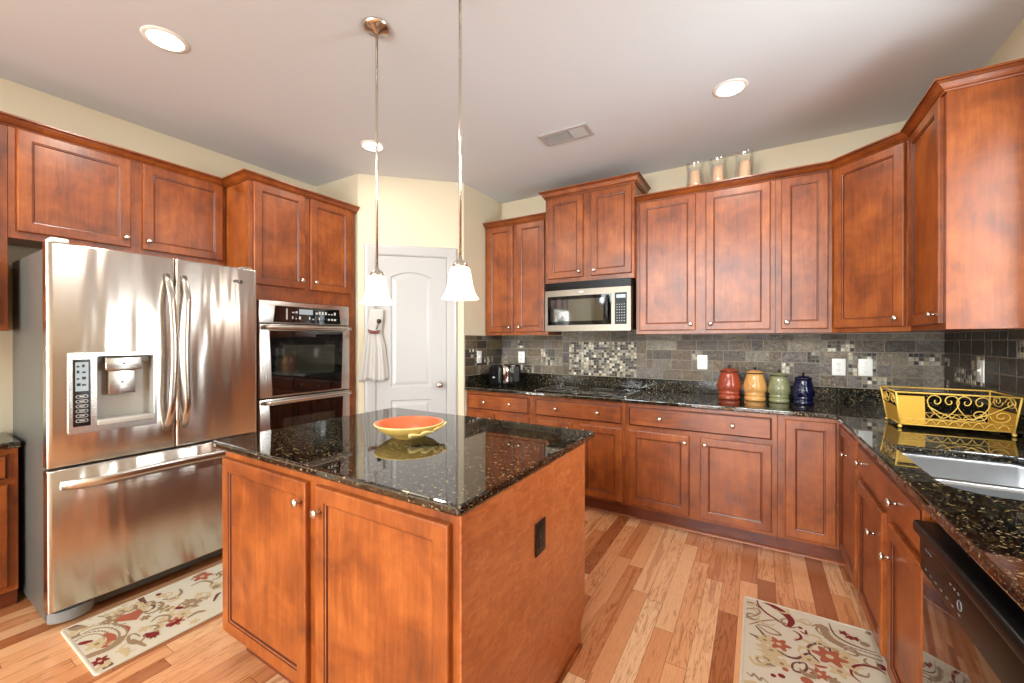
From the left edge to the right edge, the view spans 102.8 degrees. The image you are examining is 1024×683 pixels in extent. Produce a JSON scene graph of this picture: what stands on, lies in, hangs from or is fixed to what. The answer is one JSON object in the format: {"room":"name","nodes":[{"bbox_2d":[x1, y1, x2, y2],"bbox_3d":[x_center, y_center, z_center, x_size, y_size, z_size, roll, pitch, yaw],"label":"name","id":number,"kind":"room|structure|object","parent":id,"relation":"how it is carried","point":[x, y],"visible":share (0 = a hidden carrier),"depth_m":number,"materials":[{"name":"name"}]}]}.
{"room":"kitchen","nodes":[
{"label":"kitchen","id":0,"kind":"room"},
{"bbox_2d":[0,77,315,436],"bbox_3d":[-3.363,-1.108,1.475,0.120,4.900,8.500,0,0,31],"label":"wall","id":1,"kind":"structure","parent":0,"point":[16,99],"depth_m":2.50,"materials":[{"name":"beige paint"}]},
{"bbox_2d":[0,124,7,330],"bbox_3d":[-2.927,-0.592,1.769,0.318,1.074,0.912,0,0,31],"label":"upper cabinet","id":2,"kind":"object","parent":1,"relation":"attached to","point":[3,128],"visible":1,"depth_m":2.09,"materials":[{"name":"brown wood"}]},
{"bbox_2d":[7,126,225,265],"bbox_3d":[-2.432,-0.836,2.591,0.318,0.592,1.005,0,0,31],"label":"upper cabinet","id":3,"kind":"object","parent":1,"relation":"attached to","point":[83,196],"visible":0.94,"depth_m":2.41,"materials":[{"name":"brown wood"}]},
{"bbox_2d":[316,174,501,415],"bbox_3d":[-0.930,-0.064,3.918,1.806,2.797,0.524,0,0,-15],"label":"wall","id":4,"kind":"structure","parent":0,"point":[411,212],"depth_m":3.69,"materials":[{"name":"beige paint"}]},
{"bbox_2d":[364,243,456,414],"bbox_3d":[-0.889,0.241,3.631,0.804,2.190,0.078,0,0,-14],"label":"door","id":5,"kind":"structure","parent":4,"relation":"in","point":[419,331],"depth_m":3.67,"materials":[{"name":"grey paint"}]},
{"bbox_2d":[359,305,388,381],"bbox_3d":[-1.200,0.011,3.541,0.245,0.677,0.056,0,0,-14],"label":"hand towel","id":6,"kind":"object","parent":5,"relation":"hanging from","point":[374,367],"visible":0.99,"depth_m":3.54,"materials":[{"name":"grey fabric"}]},
{"bbox_2d":[465,335,501,375],"bbox_3d":[-0.274,0.130,4.058,0.007,0.378,0.634,0,0,31],"label":"tile backsplash","id":7,"kind":"structure","parent":4,"relation":"attached to","point":[490,346],"depth_m":4.02,"materials":[{"name":"tile"}]},
{"bbox_2d":[477,351,481,362],"bbox_3d":[-0.314,0.151,3.966,0.016,0.118,0.076,0,0,31],"label":"wall switch","id":8,"kind":"object","parent":7,"relation":"attached to","point":[479,353],"visible":1,"depth_m":3.97,"materials":[{"name":"white plastic"}]},
{"bbox_2d":[585,506,845,565],"bbox_3d":[0.096,1.332,1.945,2.820,0.016,2.825,0,0,31],"label":"trim","id":9,"kind":"structure","parent":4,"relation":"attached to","point":[588,507],"depth_m":2.77,"materials":[{"name":"brown wood"}]},
{"bbox_2d":[0,508,870,682],"bbox_3d":[-1.339,1.385,0.262,4.906,0.080,8.560,0,0,31],"label":"floor","id":10,"kind":"structure","parent":0,"point":[664,604],"depth_m":1.99,"materials":[{"name":"brown wood"}]},
{"bbox_2d":[0,448,18,608],"bbox_3d":[-2.880,0.938,1.756,0.415,0.805,0.930,0,0,31],"label":"base cabinet","id":11,"kind":"object","parent":10,"relation":"on","point":[9,584],"visible":0.81,"depth_m":2.05,"materials":[{"name":"brown wood"}]},
{"bbox_2d":[0,432,20,449],"bbox_3d":[-2.888,0.519,1.762,0.395,0.032,0.938,0,0,31],"label":"countertop","id":12,"kind":"structure","parent":11,"relation":"on","point":[7,441],"depth_m":2.05,"materials":[{"name":"black stone"}]},
{"bbox_2d":[12,237,255,624],"bbox_3d":[-2.155,0.428,2.411,0.824,1.822,0.907,0,0,31],"label":"refrigerator","id":13,"kind":"object","parent":10,"relation":"on","point":[128,367],"visible":0.92,"depth_m":2.09,"materials":[{"name":"grey metal"}]},
{"bbox_2d":[60,563,222,675],"bbox_3d":[-1.625,1.335,2.169,0.495,0.009,0.968,0,0,31],"label":"floor mat","id":14,"kind":"object","parent":10,"relation":"on","point":[104,641],"visible":0.75,"depth_m":1.94,"materials":[{"name":"beige fabric"}]},
{"bbox_2d":[225,180,353,432],"bbox_3d":[-1.817,0.102,3.314,0.625,2.470,0.859,0,0,31],"label":"tall cabinet","id":15,"kind":"object","parent":10,"relation":"on","point":[300,249],"visible":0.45,"depth_m":3.07,"materials":[{"name":"brown wood"}]},
{"bbox_2d":[0,111,359,212],"bbox_3d":[-2.200,-1.137,2.433,0.374,0.048,2.802,0,0,31],"label":"crown molding","id":16,"kind":"structure","parent":15,"relation":"attached to","point":[8,119],"depth_m":2.62,"materials":[{"name":"brown wood"}]},
{"bbox_2d":[257,300,351,431],"bbox_3d":[-1.791,0.320,3.293,0.632,1.226,0.732,0,0,31],"label":"double oven","id":17,"kind":"object","parent":15,"relation":"in","point":[303,348],"visible":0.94,"depth_m":3.09,"materials":[{"name":"silver metal"}]},
{"bbox_2d":[222,443,584,682],"bbox_3d":[-0.451,0.900,1.764,1.279,0.882,0.942,0,0,31],"label":"kitchen island","id":18,"kind":"object","parent":10,"relation":"on","point":[325,581],"visible":0.92,"depth_m":1.35,"materials":[{"name":"brown wood"}]},
{"bbox_2d":[212,407,594,516],"bbox_3d":[-0.450,0.442,1.851,1.357,0.030,1.034,0,0,31],"label":"island countertop","id":19,"kind":"structure","parent":18,"relation":"on","point":[454,469],"depth_m":1.57,"materials":[{"name":"black stone"}]},
{"bbox_2d":[374,416,446,439],"bbox_3d":[-0.454,0.393,1.839,0.322,0.066,0.304,0,0,0],"label":"serving bowl","id":20,"kind":"object","parent":19,"relation":"on","point":[402,427],"visible":1,"depth_m":1.86,"materials":[{"name":"yellow ceramic"}]},
{"bbox_2d":[535,517,545,557],"bbox_3d":[0.103,0.699,1.460,0.009,0.118,0.076,0,0,31],"label":"wall outlet","id":21,"kind":"object","parent":18,"relation":"attached to","point":[540,527],"visible":1,"depth_m":1.45,"materials":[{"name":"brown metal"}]},
{"bbox_2d":[539,526,543,536],"bbox_3d":[0.105,0.678,1.459,0.003,0.030,0.034,0,0,31],"label":"socket","id":22,"kind":"object","parent":21,"relation":"attached to","point":[541,528],"depth_m":1.46,"materials":[{"name":"black plastic"}]},
{"bbox_2d":[539,538,543,547],"bbox_3d":[0.105,0.720,1.459,0.003,0.030,0.034,0,0,31],"label":"socket","id":23,"kind":"object","parent":21,"relation":"attached to","point":[541,540],"depth_m":1.46,"materials":[{"name":"black plastic"}]},
{"bbox_2d":[467,390,532,423],"bbox_3d":[0.021,0.894,3.879,0.694,0.882,0.651,0,0,31],"label":"base cabinet","id":24,"kind":"object","parent":10,"relation":"on","point":[489,405],"visible":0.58,"depth_m":3.61,"materials":[{"name":"brown wood"}]},
{"bbox_2d":[533,395,627,514],"bbox_3d":[0.655,0.895,3.496,0.786,0.882,0.651,0,0,31],"label":"base cabinet","id":25,"kind":"object","parent":10,"relation":"on","point":[605,453],"visible":0.49,"depth_m":3.16,"materials":[{"name":"brown wood"}]},
{"bbox_2d":[626,403,776,547],"bbox_3d":[1.401,0.896,3.047,0.952,0.882,0.651,0,0,31],"label":"base cabinet","id":26,"kind":"object","parent":10,"relation":"on","point":[706,470],"visible":0.94,"depth_m":2.77,"materials":[{"name":"brown wood"}]},
{"bbox_2d":[739,596,891,682],"bbox_3d":[1.225,1.336,1.649,0.524,0.009,0.842,0,0,31],"label":"floor mat","id":27,"kind":"object","parent":10,"relation":"on","point":[780,644],"visible":0.99,"depth_m":1.76,"materials":[{"name":"beige fabric"}]},
{"bbox_2d":[777,415,861,589],"bbox_3d":[2.077,0.898,2.360,0.914,0.882,1.130,0,0,31],"label":"base cabinet","id":28,"kind":"object","parent":10,"relation":"on","point":[818,477],"visible":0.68,"depth_m":2.46,"materials":[{"name":"brown wood"}]},
{"bbox_2d":[465,382,1023,609],"bbox_3d":[0.462,0.441,2.035,3.353,0.030,3.356,0,0,31],"label":"countertop","id":29,"kind":"structure","parent":28,"relation":"on","point":[990,529],"depth_m":1.61,"materials":[{"name":"black stone"}]},
{"bbox_2d":[465,373,489,386],"bbox_3d":[-0.265,0.370,4.060,0.020,0.100,0.635,0,0,31],"label":"granite upstand","id":30,"kind":"object","parent":29,"relation":"on","point":[472,380],"visible":0.53,"depth_m":3.92,"materials":[{"name":"black stone"}]},
{"bbox_2d":[489,364,520,386],"bbox_3d":[-0.074,0.321,3.923,0.294,0.198,0.166,0,0,-41],"label":"toaster","id":31,"kind":"object","parent":29,"relation":"on","point":[500,375],"visible":1,"depth_m":3.85,"materials":[{"name":"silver metal"}]},
{"bbox_2d":[534,385,641,396],"bbox_3d":[0.650,0.411,3.492,0.782,0.021,0.482,0,0,31],"label":"cooktop","id":32,"kind":"object","parent":29,"relation":"in","point":[613,392],"visible":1,"depth_m":3.47,"materials":[{"name":"black glass"}]},
{"bbox_2d":[717,365,741,399],"bbox_3d":[1.607,0.298,3.023,0.162,0.249,0.166,0,0,31],"label":"canister","id":33,"kind":"object","parent":29,"relation":"on","point":[729,385],"visible":1,"depth_m":2.97,"materials":[{"name":"red ceramic"}]},
{"bbox_2d":[520,373,944,407],"bbox_3d":[1.331,0.372,3.459,3.331,0.100,0.020,0,0,31],"label":"granite upstand","id":34,"kind":"object","parent":29,"relation":"on","point":[837,394],"visible":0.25,"depth_m":3.38,"materials":[{"name":"black stone"}]},
{"bbox_2d":[743,367,766,401],"bbox_3d":[1.748,0.303,2.938,0.152,0.240,0.156,0,0,31],"label":"canister","id":35,"kind":"object","parent":29,"relation":"on","point":[754,385],"visible":1,"depth_m":2.89,"materials":[{"name":"yellow ceramic"}]},
{"bbox_2d":[768,369,790,402],"bbox_3d":[1.867,0.309,2.855,0.138,0.228,0.142,0,0,31],"label":"canister","id":36,"kind":"object","parent":29,"relation":"on","point":[779,389],"visible":1,"depth_m":2.81,"materials":[{"name":"green ceramic"}]},
{"bbox_2d":[791,372,814,404],"bbox_3d":[1.971,0.317,2.763,0.132,0.214,0.136,0,0,31],"label":"canister","id":37,"kind":"object","parent":29,"relation":"on","point":[803,391],"visible":1,"depth_m":2.72,"materials":[{"name":"blue ceramic"}]},
{"bbox_2d":[880,386,1023,436],"bbox_3d":[2.137,0.335,2.023,0.421,0.182,0.298,0,0,31],"label":"wire basket","id":38,"kind":"object","parent":29,"relation":"on","point":[909,410],"visible":1,"depth_m":1.97,"materials":[{"name":"yellow metal"}]},
{"bbox_2d":[901,452,1023,500],"bbox_3d":[1.589,0.550,1.337,0.419,0.183,0.640,0,0,31],"label":"sink","id":39,"kind":"object","parent":29,"relation":"in","point":[996,479],"visible":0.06,"depth_m":1.55,"materials":[{"name":"silver metal"}]},
{"bbox_2d":[942,393,1023,437],"bbox_3d":[1.883,0.378,1.165,0.020,0.100,3.335,0,0,31],"label":"granite upstand","id":40,"kind":"object","parent":29,"relation":"on","point":[966,410],"visible":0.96,"depth_m":2.24,"materials":[{"name":"black stone"}]},
{"bbox_2d":[854,443,936,682],"bbox_3d":[1.664,0.901,1.414,0.645,0.882,0.912,0,0,31],"label":"base cabinet","id":41,"kind":"object","parent":10,"relation":"on","point":[890,573],"visible":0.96,"depth_m":1.45,"materials":[{"name":"brown wood"}]},
{"bbox_2d":[913,520,1023,682],"bbox_3d":[1.271,0.910,0.758,0.640,0.868,0.600,0,0,31],"label":"dishwasher","id":42,"kind":"object","parent":10,"relation":"on","point":[973,630],"visible":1,"depth_m":0.93,"materials":[{"name":"black plastic"}]},
{"bbox_2d":[0,0,1023,202],"bbox_3d":[-0.273,-1.507,2.023,4.906,0.100,4.430,0,0,31],"label":"ceiling","id":43,"kind":"structure","parent":0,"point":[286,88],"depth_m":2.20,"materials":[{"name":"white paint"}]},
{"bbox_2d":[140,25,189,53],"bbox_3d":[-1.673,-1.452,1.971,0.184,0.009,0.184,0,0,31],"label":"recessed light","id":44,"kind":"object","parent":43,"relation":"in","point":[162,38],"visible":1,"depth_m":1.96,"materials":[{"name":"white plastic"}]},
{"bbox_2d":[359,140,384,151],"bbox_3d":[-1.042,-1.455,3.049,0.184,0.009,0.184,0,0,31],"label":"recessed light","id":45,"kind":"object","parent":43,"relation":"in","point":[369,145],"visible":0.94,"depth_m":3.03,"materials":[{"name":"white plastic"}]},
{"bbox_2d":[359,17,393,304],"bbox_3d":[-0.626,-0.815,1.893,0.154,1.282,0.154,0,0,31],"label":"pendant lamp","id":46,"kind":"object","parent":43,"relation":"hanging from","point":[376,291],"visible":1,"depth_m":1.88,"materials":[{"name":"white glass"}]},
{"bbox_2d":[441,0,478,300],"bbox_3d":[-0.211,-0.814,1.659,0.154,1.282,0.154,0,0,31],"label":"pendant lamp","id":47,"kind":"object","parent":43,"relation":"hanging from","point":[460,287],"visible":1,"depth_m":1.65,"materials":[{"name":"white glass"}]},
{"bbox_2d":[538,122,593,146],"bbox_3d":[0.383,-1.454,2.880,0.356,0.010,0.176,0,0,30],"label":"ceiling vent","id":48,"kind":"object","parent":43,"relation":"in","point":[579,131],"visible":1,"depth_m":2.87,"materials":[{"name":"white metal"}]},
{"bbox_2d":[712,78,748,97],"bbox_3d":[1.256,-1.453,2.351,0.184,0.009,0.184,0,0,31],"label":"recessed light","id":49,"kind":"object","parent":43,"relation":"in","point":[731,87],"visible":1,"depth_m":2.34,"materials":[{"name":"white plastic"}]},
{"bbox_2d":[502,121,931,391],"bbox_3d":[0.824,-0.064,3.847,4.606,2.797,0.120,0,0,31],"label":"wall","id":50,"kind":"structure","parent":0,"point":[829,148],"depth_m":3.07,"materials":[{"name":"beige paint"}]},
{"bbox_2d":[486,219,561,335],"bbox_3d":[0.098,-0.598,4.003,0.693,1.074,0.353,0,0,31],"label":"upper cabinet","id":51,"kind":"object","parent":50,"relation":"attached to","point":[516,253],"visible":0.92,"depth_m":3.89,"materials":[{"name":"brown wood"}]},
{"bbox_2d":[483,212,545,228],"bbox_3d":[0.024,-1.141,3.879,0.693,0.048,0.066,0,0,31],"label":"crown molding","id":52,"kind":"structure","parent":51,"relation":"attached to","point":[539,216],"depth_m":3.86,"materials":[{"name":"brown wood"}]},
{"bbox_2d":[546,183,642,283],"bbox_3d":[0.719,-0.903,3.596,0.787,0.786,0.408,0,0,31],"label":"upper cabinet","id":53,"kind":"object","parent":50,"relation":"attached to","point":[591,235],"visible":0.91,"depth_m":3.42,"materials":[{"name":"brown wood"}]},
{"bbox_2d":[545,277,635,331],"bbox_3d":[0.703,-0.298,3.564,0.752,0.419,0.467,0,0,31],"label":"microwave","id":54,"kind":"object","parent":53,"relation":"attached to","point":[602,304],"visible":0.99,"depth_m":3.37,"materials":[{"name":"silver metal"}]},
{"bbox_2d":[538,171,650,200],"bbox_3d":[0.719,-1.301,3.595,0.889,0.061,0.406,0,0,31],"label":"crown molding","id":55,"kind":"structure","parent":53,"relation":"attached to","point":[637,178],"depth_m":3.41,"materials":[{"name":"brown wood"}]},
{"bbox_2d":[636,180,774,334],"bbox_3d":[1.476,-0.596,3.172,0.947,1.074,0.353,0,0,31],"label":"upper cabinet","id":56,"kind":"object","parent":50,"relation":"attached to","point":[705,261],"visible":1,"depth_m":3.02,"materials":[{"name":"brown wood"}]},
{"bbox_2d":[685,161,704,186],"bbox_3d":[1.427,-1.256,3.188,0.142,0.245,0.142,0,0,31],"label":"candle holder","id":57,"kind":"object","parent":56,"relation":"on","point":[687,167],"visible":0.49,"depth_m":3.15,"materials":[{"name":"clear glass"}]},
{"bbox_2d":[690,170,699,185],"bbox_3d":[1.427,-1.236,3.188,0.084,0.187,0.084,0,0,31],"label":"candle","id":58,"kind":"object","parent":57,"relation":"in","point":[694,177],"visible":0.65,"depth_m":3.15,"materials":[{"name":"brown wax"}]},
{"bbox_2d":[708,156,728,181],"bbox_3d":[1.564,-1.256,3.099,0.142,0.245,0.142,0,0,31],"label":"candle holder","id":59,"kind":"object","parent":56,"relation":"on","point":[725,174],"visible":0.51,"depth_m":3.07,"materials":[{"name":"clear glass"}]},
{"bbox_2d":[713,165,723,181],"bbox_3d":[1.564,-1.236,3.099,0.084,0.187,0.084,0,0,31],"label":"candle","id":60,"kind":"object","parent":59,"relation":"in","point":[718,170],"visible":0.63,"depth_m":3.06,"materials":[{"name":"brown wax"}]},
{"bbox_2d":[734,149,755,177],"bbox_3d":[1.711,-1.256,2.999,0.142,0.245,0.142,0,0,31],"label":"candle holder","id":61,"kind":"object","parent":56,"relation":"on","point":[752,164],"visible":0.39,"depth_m":2.96,"materials":[{"name":"clear glass"}]},
{"bbox_2d":[739,159,750,176],"bbox_3d":[1.711,-1.235,2.999,0.084,0.187,0.084,0,0,31],"label":"candle","id":62,"kind":"object","parent":61,"relation":"in","point":[745,170],"visible":0.59,"depth_m":2.96,"materials":[{"name":"brown wax"}]},
{"bbox_2d":[502,330,944,391],"bbox_3d":[1.326,0.111,3.470,3.352,0.418,0.007,0,0,31],"label":"tile backsplash","id":63,"kind":"structure","parent":50,"relation":"attached to","point":[899,359],"depth_m":3.19,"materials":[{"name":"tile"}]},
{"bbox_2d":[518,351,524,362],"bbox_3d":[0.097,0.162,4.200,0.076,0.118,0.009,0,0,31],"label":"wall outlet","id":64,"kind":"object","parent":63,"relation":"attached to","point":[521,355],"visible":1,"depth_m":4.20,"materials":[{"name":"white plastic"}]},
{"bbox_2d":[697,355,707,369],"bbox_3d":[1.549,0.168,3.325,0.076,0.118,0.009,0,0,31],"label":"wall outlet","id":65,"kind":"object","parent":63,"relation":"attached to","point":[701,359],"visible":1,"depth_m":3.32,"materials":[{"name":"white plastic"}]},
{"bbox_2d":[832,359,845,375],"bbox_3d":[2.299,0.180,2.873,0.076,0.118,0.009,0,0,31],"label":"wall outlet","id":66,"kind":"object","parent":63,"relation":"attached to","point":[838,365],"visible":1,"depth_m":2.87,"materials":[{"name":"white plastic"}]},
{"bbox_2d":[858,359,872,375],"bbox_3d":[2.420,0.178,2.795,0.076,0.118,0.016,0,0,31],"label":"wall switch","id":67,"kind":"object","parent":63,"relation":"attached to","point":[865,366],"visible":1,"depth_m":2.80,"materials":[{"name":"white plastic"}]},
{"bbox_2d":[774,170,831,333],"bbox_3d":[2.016,-0.595,2.847,0.312,1.074,0.353,0,0,31],"label":"upper cabinet","id":68,"kind":"object","parent":50,"relation":"attached to","point":[803,204],"visible":0.88,"depth_m":2.73,"materials":[{"name":"brown wood"}]},
{"bbox_2d":[832,140,969,332],"bbox_3d":[2.344,-0.594,2.499,0.607,1.074,0.611,0,0,31],"label":"upper cabinet","id":69,"kind":"object","parent":50,"relation":"attached to","point":[870,193],"visible":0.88,"depth_m":2.43,"materials":[{"name":"brown wood"}]},
{"bbox_2d":[635,58,1023,203],"bbox_3d":[1.774,-1.137,2.580,0.647,0.048,2.053,0,0,-31],"label":"crown molding","id":70,"kind":"structure","parent":69,"relation":"attached to","point":[940,86],"depth_m":2.33,"materials":[{"name":"brown wood"}]},
{"bbox_2d":[945,19,1023,413],"bbox_3d":[0.685,-1.101,-0.965,0.120,4.900,8.500,0,0,31],"label":"wall","id":71,"kind":"structure","parent":0,"point":[1012,48],"depth_m":1.93,"materials":[{"name":"beige paint"}]},
{"bbox_2d":[908,75,1023,330],"bbox_3d":[2.170,-0.593,1.965,0.353,1.074,0.490,0,0,31],"label":"upper cabinet","id":72,"kind":"object","parent":71,"relation":"attached to","point":[966,170],"visible":1,"depth_m":1.78,"materials":[{"name":"brown wood"}]},
{"bbox_2d":[944,330,1023,413],"bbox_3d":[2.414,0.136,2.031,0.007,0.378,1.331,0,0,31],"label":"tile backsplash","id":73,"kind":"structure","parent":71,"relation":"attached to","point":[1002,352],"depth_m":2.12,"materials":[{"name":"tile"}]},
{"bbox_2d":[977,360,984,382],"bbox_3d":[2.481,0.158,2.169,0.016,0.118,0.076,0,0,31],"label":"wall switch","id":74,"kind":"object","parent":73,"relation":"attached to","point":[980,363],"visible":1,"depth_m":2.15,"materials":[{"name":"white plastic"}]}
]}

